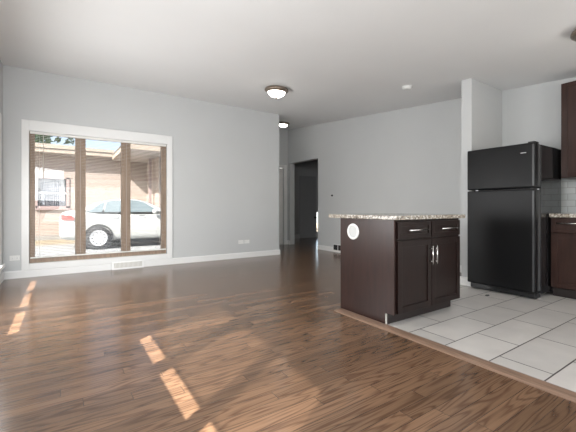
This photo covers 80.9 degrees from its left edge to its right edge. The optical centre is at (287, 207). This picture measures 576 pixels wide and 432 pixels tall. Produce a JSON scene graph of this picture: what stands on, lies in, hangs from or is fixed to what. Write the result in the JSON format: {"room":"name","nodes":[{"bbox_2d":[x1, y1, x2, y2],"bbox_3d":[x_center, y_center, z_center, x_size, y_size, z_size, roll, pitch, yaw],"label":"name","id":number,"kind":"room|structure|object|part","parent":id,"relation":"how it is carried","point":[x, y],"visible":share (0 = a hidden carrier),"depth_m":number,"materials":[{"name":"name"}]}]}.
{"room":"open-plan living room","nodes":[
{"label":"open-plan living room","id":0,"kind":"room"},
{"bbox_2d":[0,60,2,272],"bbox_3d":[-1.571,-0.496,0.977,0.150,2.993,8.869,0,0,-34],"label":"wall","id":1,"kind":"structure","parent":0,"point":[1,64],"depth_m":4.67,"materials":[{"name":"grey paint"}]},
{"bbox_2d":[0,272,3,283],"bbox_3d":[-1.539,0.947,1.078,0.016,0.107,8.703,0,0,-34],"label":"baseboard","id":2,"kind":"structure","parent":1,"relation":"attached to","point":[2,273],"depth_m":4.56,"materials":[{"name":"white paint"}]},
{"bbox_2d":[0,113,4,273],"bbox_3d":[-3.008,-0.185,3.216,0.175,2.090,2.930,0,0,-34],"label":"window","id":3,"kind":"structure","parent":1,"relation":"in","point":[2,266],"depth_m":4.38,"materials":[{"name":"white paint"}]},
{"bbox_2d":[3,65,278,271],"bbox_3d":[-2.183,-0.503,5.990,4.697,3.006,0.150,0,0,-34],"label":"wall","id":4,"kind":"structure","parent":0,"point":[226,157],"depth_m":6.13,"materials":[{"name":"grey paint"}]},
{"bbox_2d":[9,255,19,260],"bbox_3d":[-3.861,0.712,4.774,0.115,0.072,0.009,0,0,-34],"label":"wall outlet","id":5,"kind":"object","parent":4,"relation":"attached to","point":[17,257],"visible":1,"depth_m":4.77,"materials":[{"name":"white plastic"}]},
{"bbox_2d":[21,119,172,269],"bbox_3d":[-2.955,-0.184,5.446,2.105,2.155,0.147,0,0,-34],"label":"window","id":6,"kind":"structure","parent":4,"relation":"in","point":[27,167],"depth_m":5.28,"materials":[{"name":"white paint"}]},
{"bbox_2d":[30,131,165,258],"bbox_3d":[-2.939,-0.185,5.418,1.909,1.846,0.050,0,0,-34],"label":"window blind","id":7,"kind":"object","parent":6,"relation":"attached to","point":[31,132],"visible":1,"depth_m":5.29,"materials":[{"name":"white plastic"}]},
{"bbox_3d":[-3.635,-0.180,4.944,0.003,1.820,0.003,0,0,-34],"label":"ladder cord","id":8,"kind":"part","parent":7,"relation":"part of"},
{"bbox_3d":[-3.211,-0.180,5.227,0.003,1.820,0.003,0,0,-34],"label":"ladder cord","id":9,"kind":"part","parent":7,"relation":"part of","materials":[{"name":"white fabric"}]},
{"bbox_3d":[-2.943,0.728,5.424,1.901,0.020,0.028,0,0,-34],"label":"rail","id":10,"kind":"part","parent":7,"relation":"part of","materials":[{"name":"white plastic"}]},
{"bbox_3d":[-2.670,-0.180,5.588,0.003,1.820,0.003,0,0,-34],"label":"ladder cord","id":11,"kind":"part","parent":7,"relation":"part of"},
{"bbox_2d":[112,260,143,269],"bbox_3d":[-2.633,0.941,5.566,0.483,0.118,0.054,0,0,-34],"label":"air vent","id":12,"kind":"object","parent":4,"relation":"in","point":[139,263],"visible":1,"depth_m":5.55,"materials":[{"name":"white metal"}]},
{"bbox_2d":[114,261,141,267],"bbox_3d":[-2.622,0.935,5.556,0.414,0.078,0.022,0,0,-34],"label":"grille","id":13,"kind":"object","parent":12,"relation":"attached to","point":[127,264],"depth_m":5.56,"materials":[{"name":"white metal"}]},
{"bbox_2d":[4,249,279,279],"bbox_3d":[-2.110,0.947,6.029,4.563,0.107,0.166,0,0,-34],"label":"baseboard","id":14,"kind":"structure","parent":4,"relation":"attached to","point":[98,267],"depth_m":5.73,"materials":[{"name":"white paint"}]},
{"bbox_2d":[279,128,287,243],"bbox_3d":[-0.948,-0.574,8.704,2.185,3.147,0.120,0,0,-34],"label":"wall","id":15,"kind":"structure","parent":0,"point":[283,133],"depth_m":9.19,"materials":[{"name":"grey paint"}]},
{"bbox_2d":[279,169,282,243],"bbox_3d":[-0.481,-0.033,8.963,0.840,2.054,0.096,0,0,-34],"label":"door","id":16,"kind":"structure","parent":15,"relation":"in","point":[280,170],"depth_m":9.17,"materials":[{"name":"white paint"}]},
{"bbox_2d":[279,165,286,244],"bbox_3d":[-0.462,-0.080,8.944,1.019,2.160,0.020,0,0,-34],"label":"trim","id":17,"kind":"structure","parent":15,"relation":"attached to","point":[280,166],"depth_m":9.20,"materials":[{"name":"white paint"}]},
{"bbox_2d":[0,237,575,431],"bbox_3d":[1.368,1.060,4.760,9.240,0.120,11.900,0,0,-34],"label":"floor","id":18,"kind":"structure","parent":0,"point":[260,343],"depth_m":2.29,"materials":[{"name":"brown wood"}]},
{"bbox_2d":[341,218,459,323],"bbox_3d":[1.123,0.551,3.330,0.985,0.898,0.710,0,0,-34],"label":"kitchen island","id":19,"kind":"object","parent":18,"relation":"on","point":[393,271],"visible":0.95,"depth_m":3.04,"materials":[{"name":"brown wood"}]},
{"bbox_2d":[347,224,358,239],"bbox_3d":[0.615,0.226,3.205,0.010,0.152,0.152,0,0,-34],"label":"cover plate","id":20,"kind":"object","parent":19,"relation":"attached to","point":[352,231],"visible":1,"depth_m":3.20,"materials":[{"name":"white plastic"}]},
{"bbox_3d":[0.709,0.551,3.089,0.016,0.898,0.652,0,0,-34],"label":"panel","id":21,"kind":"part","parent":19,"relation":"part of","materials":[{"name":"brown wood"}]},
{"bbox_2d":[328,213,464,219],"bbox_3d":[1.085,0.084,3.408,1.043,0.036,0.855,0,0,-34],"label":"island countertop","id":22,"kind":"structure","parent":19,"relation":"on","point":[381,216],"depth_m":3.10,"materials":[{"name":"stone"}]},
{"bbox_3d":[1.105,0.193,2.952,0.463,0.145,0.020,0,0,-34],"label":"drawer","id":23,"kind":"part","parent":19,"relation":"part of","materials":[{"name":"brown wood"}]},
{"bbox_3d":[1.106,0.586,2.953,0.466,0.612,0.020,0,0,-34],"label":"door","id":24,"kind":"part","parent":19,"relation":"part of","materials":[{"name":"brown wood"}]},
{"bbox_3d":[1.292,0.425,3.040,0.011,0.165,0.040,0,0,-34],"label":"handle","id":25,"kind":"part","parent":19,"relation":"part of","materials":[{"name":"silver metal"}]},
{"bbox_3d":[1.500,0.193,3.215,0.462,0.145,0.020,0,0,-34],"label":"drawer","id":26,"kind":"part","parent":19,"relation":"part of","materials":[{"name":"brown wood"}]},
{"bbox_3d":[1.498,0.586,3.214,0.465,0.612,0.020,0,0,-34],"label":"door","id":27,"kind":"part","parent":19,"relation":"part of","materials":[{"name":"brown wood"}]},
{"bbox_2d":[334,308,575,402],"bbox_3d":[1.900,0.994,1.193,0.115,0.013,5.075,0,0,-34],"label":"trim","id":28,"kind":"structure","parent":18,"relation":"on","point":[553,389],"depth_m":2.20,"materials":[{"name":"brown wood"}]},
{"bbox_2d":[468,141,560,298],"bbox_3d":[2.751,0.140,4.128,0.741,1.720,0.735,0,0,-34],"label":"refrigerator","id":29,"kind":"object","parent":18,"relation":"on","point":[517,187],"visible":0.93,"depth_m":3.85,"materials":[{"name":"black metal"}]},
{"bbox_3d":[2.477,0.360,3.946,0.078,1.129,0.735,0,0,-34],"label":"fridge door","id":30,"kind":"part","parent":29,"relation":"part of","materials":[{"name":"black metal"}]},
{"bbox_3d":[2.477,-0.463,3.946,0.078,0.490,0.735,0,0,-34],"label":"freezer door","id":31,"kind":"part","parent":29,"relation":"part of","materials":[{"name":"black metal"}]},
{"bbox_2d":[551,217,575,298],"bbox_3d":[3.390,0.553,3.634,0.593,0.893,0.782,0,0,-34],"label":"base cabinet","id":32,"kind":"object","parent":18,"relation":"on","point":[563,230],"visible":0.96,"depth_m":3.72,"materials":[{"name":"brown wood"}]},
{"bbox_2d":[549,213,575,217],"bbox_3d":[3.395,0.086,3.625,0.581,0.041,0.802,0,0,-34],"label":"countertop","id":33,"kind":"structure","parent":32,"relation":"on","point":[563,215],"depth_m":3.70,"materials":[{"name":"stone"}]},
{"bbox_3d":[3.185,0.199,3.496,0.020,0.153,0.760,0,0,-34],"label":"drawer","id":34,"kind":"part","parent":32,"relation":"part of","materials":[{"name":"brown wood"}]},
{"bbox_3d":[3.185,0.585,3.496,0.020,0.594,0.760,0,0,-34],"label":"door","id":35,"kind":"part","parent":32,"relation":"part of","materials":[{"name":"brown wood"}]},
{"bbox_2d":[0,0,575,129],"bbox_3d":[1.260,-1.829,4.688,9.900,1.321,12.400,0,0,-34],"label":"ceiling","id":36,"kind":"structure","parent":0,"point":[336,60],"depth_m":3.60,"materials":[{"name":"paint"}]},
{"bbox_2d":[265,85,288,98],"bbox_3d":[-0.176,-1.762,5.200,0.370,0.182,0.369,0,0,-34],"label":"ceiling light","id":37,"kind":"object","parent":36,"relation":"attached to","point":[276,91],"visible":1,"depth_m":5.09,"materials":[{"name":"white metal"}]},
{"bbox_2d":[279,122,288,127],"bbox_3d":[-0.116,-1.997,8.173,0.303,0.149,0.302,0,0,-34],"label":"ceiling light","id":38,"kind":"object","parent":36,"relation":"attached to","point":[281,124],"visible":0.94,"depth_m":8.09,"materials":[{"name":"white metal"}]},
{"bbox_2d":[402,85,412,89],"bbox_3d":[1.687,-1.696,4.787,0.148,0.051,0.148,0,0,-34],"label":"smoke detector","id":39,"kind":"object","parent":36,"relation":"attached to","point":[405,87],"visible":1,"depth_m":4.74,"materials":[{"name":"white plastic"}]},
{"bbox_2d":[570,29,575,40],"bbox_3d":[2.622,-1.445,2.853,0.370,0.182,0.369,0,0,-34],"label":"ceiling light","id":40,"kind":"object","parent":36,"relation":"attached to","point":[573,35],"visible":1,"depth_m":2.92,"materials":[{"name":"brown metal"}]},
{"bbox_2d":[294,160,317,234],"bbox_3d":[0.655,-0.650,11.347,3.115,3.300,0.150,0,0,-34],"label":"wall","id":41,"kind":"structure","parent":0,"point":[309,168],"depth_m":11.07,"materials":[{"name":"grey paint"}]},
{"bbox_2d":[294,233,317,238],"bbox_3d":[0.701,0.935,11.278,3.115,0.130,0.016,0,0,-34],"label":"baseboard","id":42,"kind":"structure","parent":41,"relation":"attached to","point":[296,235],"depth_m":11.02,"materials":[{"name":"white paint"}]},
{"bbox_2d":[299,176,316,237],"bbox_3d":[0.676,-0.025,11.220,0.680,2.050,0.084,0,0,-34],"label":"door","id":43,"kind":"structure","parent":41,"relation":"in","point":[307,184],"depth_m":11.24,"materials":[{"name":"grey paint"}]},
{"bbox_2d":[279,77,575,264],"bbox_3d":[2.558,-0.633,5.554,0.150,3.267,11.900,0,0,-34],"label":"wall","id":44,"kind":"structure","parent":0,"point":[406,160],"depth_m":6.19,"materials":[{"name":"grey paint"}]},
{"bbox_2d":[333,244,340,250],"bbox_3d":[1.121,0.893,7.552,0.022,0.150,0.320,0,0,-34],"label":"air vent","id":45,"kind":"object","parent":44,"relation":"in","point":[336,247],"visible":0.7,"depth_m":7.57,"materials":[{"name":"white plastic"}]},
{"bbox_2d":[288,240,460,271],"bbox_3d":[1.458,0.947,7.053,0.016,0.107,5.297,0,0,-34],"label":"baseboard","id":46,"kind":"structure","parent":44,"relation":"attached to","point":[321,247],"depth_m":7.88,"materials":[{"name":"white paint"}]},
{"bbox_2d":[561,81,575,178],"bbox_3d":[3.509,-0.892,3.668,0.359,1.096,0.808,0,0,-34],"label":"upper cabinet","id":47,"kind":"object","parent":44,"relation":"attached to","point":[568,90],"visible":1,"depth_m":3.87,"materials":[{"name":"brown wood"}]},
{"bbox_2d":[561,178,575,212],"bbox_3d":[3.769,-0.220,3.596,0.008,0.560,1.400,0,0,-34],"label":"backsplash","id":48,"kind":"structure","parent":44,"relation":"attached to","point":[568,186],"depth_m":4.12,"materials":[{"name":"tile"}]},
{"bbox_2d":[461,78,501,276],"bbox_3d":[2.634,-0.329,4.575,0.809,2.658,0.131,0,0,-34],"label":"wall","id":49,"kind":"structure","parent":0,"point":[481,103],"depth_m":4.39,"materials":[{"name":"grey paint"}]},
{"bbox_2d":[460,276,470,285],"bbox_3d":[2.616,0.947,4.573,0.809,0.107,0.147,0,0,-34],"label":"baseboard","id":50,"kind":"structure","parent":49,"relation":"attached to","point":[463,280],"depth_m":4.36,"materials":[{"name":"white paint"}]},
{"label":"outside","id":51,"kind":"structure","parent":0,"visible":0},
{"bbox_2d":[35,241,159,256],"bbox_3d":[-5.329,1.270,9.788,30.000,0.200,3.800,0,0,-34],"label":"gravel drive","id":52,"kind":"structure","parent":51,"point":[65,248],"depth_m":9.70,"materials":[{"name":"stone"}]},
{"bbox_2d":[59,199,159,249],"bbox_3d":[-4.735,0.456,10.859,4.366,1.471,2.065,0,0,-34],"label":"car","id":53,"kind":"object","parent":52,"relation":"on","point":[147,212],"visible":0.49,"depth_m":9.69,"materials":[{"name":"white paint"}]},
{"bbox_2d":[61,215,73,219],"bbox_3d":[-5.908,0.260,9.069,0.311,0.140,0.021,0,0,-20],"label":"tail light","id":54,"kind":"object","parent":53,"relation":"attached to","point":[65,217],"depth_m":9.06,"materials":[{"name":"red plastic"}]},
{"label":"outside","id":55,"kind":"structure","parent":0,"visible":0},
{"bbox_2d":[35,223,317,245],"bbox_3d":[-9.436,1.270,15.944,30.000,0.200,11.000,0,0,-34],"label":"verge","id":56,"kind":"structure","parent":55,"point":[42,242],"depth_m":11.37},
{"bbox_2d":[35,135,74,144],"bbox_3d":[-14.223,-3.343,19.059,5.860,9.043,5.556,0,0,-34],"label":"leafy tree","id":57,"kind":"object","parent":56,"relation":"on","point":[49,141],"visible":0.02,"depth_m":19.56,"materials":[{"name":"green plant"}]},
{"bbox_2d":[35,143,159,240],"bbox_3d":[-8.475,-0.620,12.702,18.000,3.580,7.460,0,0,-34],"label":"neighbor house","id":58,"kind":"structure","parent":56,"relation":"on","point":[63,200],"depth_m":12.58,"materials":[{"name":"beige brick"}]},
{"bbox_3d":[-8.609,-0.540,12.330,0.865,0.040,0.030,0,0,-34],"label":"meeting rail","id":59,"kind":"part","parent":58,"relation":"part of","materials":[{"name":"white plastic"}]},
{"bbox_2d":[38,178,65,205],"bbox_3d":[-8.636,-0.550,12.416,0.915,1.120,0.039,0,0,-34],"label":"window","id":60,"kind":"structure","parent":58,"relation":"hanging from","point":[53,185],"depth_m":12.40,"materials":[{"name":"white glass"}]},
{"bbox_3d":[-5.244,-0.350,12.850,0.100,3.040,0.100,0,0,-34],"label":"post","id":61,"kind":"part","parent":58,"relation":"part of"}
]}

